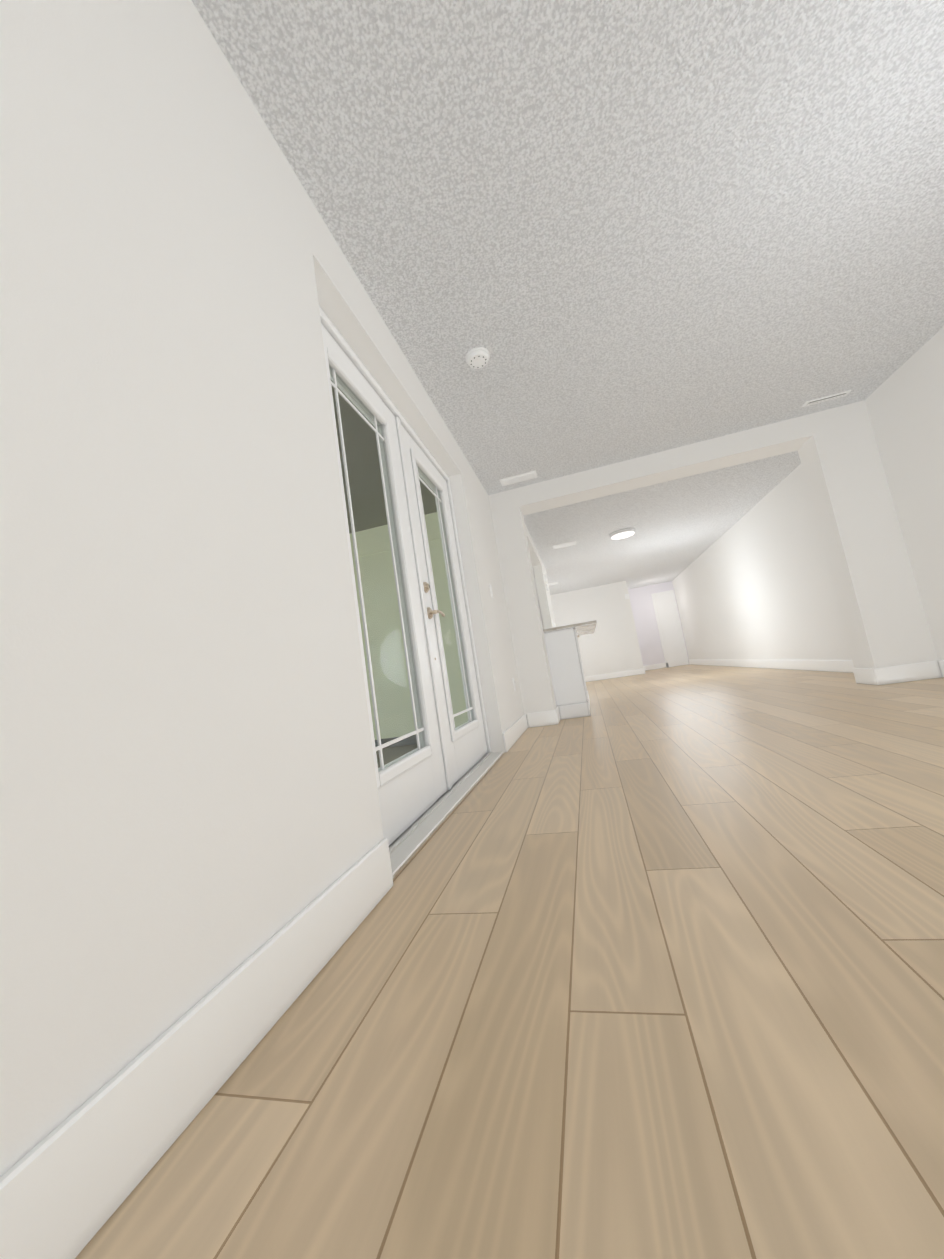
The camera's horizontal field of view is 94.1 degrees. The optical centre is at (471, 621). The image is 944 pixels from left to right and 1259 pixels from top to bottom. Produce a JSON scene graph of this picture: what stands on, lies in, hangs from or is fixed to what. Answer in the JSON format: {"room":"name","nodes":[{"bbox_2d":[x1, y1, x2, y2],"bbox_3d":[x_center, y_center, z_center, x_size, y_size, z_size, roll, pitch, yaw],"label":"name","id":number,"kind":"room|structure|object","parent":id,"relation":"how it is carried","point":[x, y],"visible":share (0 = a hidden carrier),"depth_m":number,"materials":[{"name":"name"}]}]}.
{"room":"empty living room","nodes":[
{"label":"empty living room","id":0,"kind":"room"},
{"bbox_2d":[0,0,523,1176],"bbox_3d":[-0.404,-0.341,1.975,0.200,2.440,5.900,-10,-7,14],"label":"wall","id":1,"kind":"structure","parent":0,"point":[190,816],"depth_m":0.80,"materials":[{"name":"paint"}]},
{"bbox_2d":[0,838,392,1258],"bbox_3d":[-0.530,0.634,0.256,0.020,0.140,2.225,-10,-7,14],"label":"baseboard","id":2,"kind":"structure","parent":1,"relation":"attached to","point":[70,1183],"depth_m":0.61,"materials":[{"name":"white wood"}]},
{"bbox_2d":[319,305,503,878],"bbox_3d":[-0.264,-0.168,2.422,0.194,2.168,1.948,-10,-7,14],"label":"french door","id":3,"kind":"structure","parent":1,"relation":"in","point":[429,782],"depth_m":2.28,"materials":[{"name":"white wood"}]},
{"bbox_2d":[489,584,492,597],"bbox_3d":[0.169,-0.261,3.799,0.012,0.116,0.072,-10,-7,14],"label":"light switch","id":4,"kind":"object","parent":1,"relation":"attached to","point":[491,591],"visible":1,"depth_m":3.78,"materials":[{"name":"white plastic"}]},
{"bbox_2d":[502,713,531,752],"bbox_3d":[0.391,0.937,3.788,0.020,0.140,1.193,-10,-7,14],"label":"baseboard","id":5,"kind":"structure","parent":1,"relation":"attached to","point":[514,732],"depth_m":3.63,"materials":[{"name":"white wood"}]},
{"bbox_2d":[350,512,467,747],"bbox_3d":[-2.966,0.397,5.477,6.600,2.870,0.312,-10,-7,14],"label":"wall","id":6,"kind":"structure","parent":0,"point":[383,641],"depth_m":4.78,"materials":[{"name":"green paint"}]},
{"bbox_2d":[75,664,943,1258],"bbox_3d":[1.324,1.208,6.110,6.620,0.100,15.000,-10,-7,14],"label":"floor","id":7,"kind":"structure","parent":0,"point":[647,964],"depth_m":0.71,"materials":[{"name":"brown wood"}]},
{"bbox_2d":[544,628,590,719],"bbox_3d":[1.046,0.575,4.911,0.384,0.928,0.594,-10,-7,14],"label":"base cabinet","id":8,"kind":"object","parent":7,"relation":"on","point":[572,699],"depth_m":4.62,"materials":[{"name":"white wood"}]},
{"bbox_2d":[534,578,543,628],"bbox_3d":[-0.021,0.465,8.692,3.100,2.400,0.140,-10,-7,14],"label":"wall","id":9,"kind":"structure","parent":0,"point":[538,602],"depth_m":8.35,"materials":[{"name":"paint"}]},
{"bbox_2d":[525,525,555,628],"bbox_3d":[1.072,0.029,6.567,0.140,2.400,3.760,-10,-7,14],"label":"wall","id":10,"kind":"structure","parent":0,"point":[545,603],"depth_m":7.30,"materials":[{"name":"paint"}]},
{"bbox_2d":[192,0,943,594],"bbox_3d":[0.944,-1.264,6.420,6.620,0.140,15.000,-10,-7,14],"label":"ceiling","id":11,"kind":"structure","parent":0,"point":[604,232],"depth_m":1.89,"materials":[{"name":"white paint"}]},
{"bbox_2d":[466,347,489,368],"bbox_3d":[0.036,-1.553,2.605,0.144,0.041,0.144,-10,-7,14],"label":"smoke detector","id":12,"kind":"object","parent":11,"relation":"attached to","point":[477,357],"visible":1,"depth_m":2.58,"materials":[{"name":"white plastic"}]},
{"bbox_2d":[500,470,536,485],"bbox_3d":[0.462,-1.412,4.355,0.360,0.012,0.160,-10,-7,14],"label":"ceiling vent","id":13,"kind":"object","parent":11,"relation":"in","point":[519,478],"visible":1,"depth_m":4.33,"materials":[{"name":"white metal"}]},
{"bbox_2d":[553,541,575,548],"bbox_3d":[1.463,-1.201,6.933,0.360,0.012,0.200,-10,-7,14],"label":"ceiling vent","id":14,"kind":"object","parent":11,"relation":"in","point":[564,545],"visible":0.98,"depth_m":6.90,"materials":[{"name":"white metal"}]},
{"bbox_2d":[609,528,634,538],"bbox_3d":[2.302,-1.337,6.726,0.380,0.053,0.380,-10,-7,14],"label":"ceiling light","id":15,"kind":"object","parent":11,"relation":"attached to","point":[623,533],"visible":1,"depth_m":6.63,"materials":[{"name":"white glass"}]},
{"bbox_2d":[802,390,850,406],"bbox_3d":[2.997,-1.883,3.721,0.330,0.012,0.075,-10,-7,14],"label":"ceiling vent","id":16,"kind":"object","parent":11,"relation":"in","point":[827,398],"visible":0.96,"depth_m":3.71,"materials":[{"name":"white metal"}]},
{"bbox_2d":[551,581,643,676],"bbox_3d":[1.756,0.580,11.780,5.010,2.400,0.150,-10,-7,14],"label":"wall","id":17,"kind":"structure","parent":0,"point":[610,644],"depth_m":11.31,"materials":[{"name":"paint"}]},
{"bbox_2d":[585,668,644,681],"bbox_3d":[1.980,1.668,11.542,4.886,0.140,0.016,-10,-7,14],"label":"baseboard","id":18,"kind":"structure","parent":17,"relation":"attached to","point":[637,671],"depth_m":11.13,"materials":[{"name":"white wood"}]},
{"bbox_2d":[628,581,688,665],"bbox_3d":[5.185,0.165,12.684,1.550,2.400,0.150,-10,-7,14],"label":"wall","id":19,"kind":"structure","parent":0,"point":[646,626],"depth_m":12.64,"materials":[{"name":"paint"}]},
{"bbox_2d":[644,660,687,670],"bbox_3d":[5.383,1.258,12.453,1.370,0.140,0.016,-10,-7,14],"label":"baseboard","id":20,"kind":"structure","parent":19,"relation":"attached to","point":[683,662],"depth_m":12.43,"materials":[{"name":"white wood"}]},
{"bbox_2d":[488,400,937,713],"bbox_3d":[2.030,-0.430,4.251,3.420,2.440,0.300,-10,-7,14],"label":"wall","id":21,"kind":"structure","parent":0,"point":[880,604],"depth_m":3.94,"materials":[{"name":"paint"}]},
{"bbox_2d":[528,707,559,727],"bbox_3d":[0.691,0.958,4.320,0.296,0.140,0.020,-10,-7,14],"label":"baseboard","id":22,"kind":"structure","parent":21,"relation":"attached to","point":[552,717],"depth_m":4.31,"materials":[{"name":"white wood"}]},
{"bbox_2d":[868,661,939,684],"bbox_3d":[3.563,0.427,3.616,0.416,0.140,0.020,-10,-7,14],"label":"baseboard","id":23,"kind":"structure","parent":21,"relation":"attached to","point":[923,670],"depth_m":3.61,"materials":[{"name":"white wood"}]},
{"bbox_2d":[672,327,943,659],"bbox_3d":[4.194,-0.654,5.521,0.200,2.540,15.000,-10,-7,14],"label":"wall","id":24,"kind":"structure","parent":0,"point":[754,582],"depth_m":5.30,"materials":[{"name":"paint"}]},
{"bbox_2d":[688,659,867,674],"bbox_3d":[4.968,0.771,8.074,0.020,0.140,8.750,-10,-7,14],"label":"baseboard","id":25,"kind":"structure","parent":24,"relation":"attached to","point":[846,666],"depth_m":6.07,"materials":[{"name":"white wood"}]},
{"bbox_2d":[936,660,943,677],"bbox_3d":[3.112,0.162,0.962,0.020,0.140,5.400,-10,-7,14],"label":"baseboard","id":26,"kind":"structure","parent":24,"relation":"attached to","point":[939,663],"depth_m":3.54,"materials":[{"name":"white wood"}]},
{"label":"outside","id":27,"kind":"structure","parent":0,"visible":0},
{"bbox_2d":[331,380,436,533],"bbox_3d":[-2.528,-1.311,2.042,3.950,0.200,6.400,-10,-7,14],"label":"ceiling","id":28,"kind":"structure","parent":27,"point":[355,443],"depth_m":3.73,"materials":[{"name":"white"}]},
{"bbox_3d":[4.297,0.220,12.029,0.140,2.400,1.550,-10,-7,14],"label":"wall","id":29,"kind":"structure","parent":0,"visible":0},
{"bbox_2d":[651,590,687,666],"bbox_3d":[5.619,0.206,12.481,0.600,2.140,0.016,-10,-7,14],"label":"door","id":30,"kind":"structure","parent":29,"relation":"attached to","point":[669,627],"depth_m":12.47,"materials":[{"name":"white wood"}]},
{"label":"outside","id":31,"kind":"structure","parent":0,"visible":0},
{"bbox_2d":[376,744,416,767],"bbox_3d":[-2.188,1.221,1.736,3.650,0.095,6.400,-10,-7,14],"label":"floor","id":32,"kind":"structure","parent":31,"point":[397,750],"depth_m":4.26,"materials":[{"name":"tile"}]}
]}

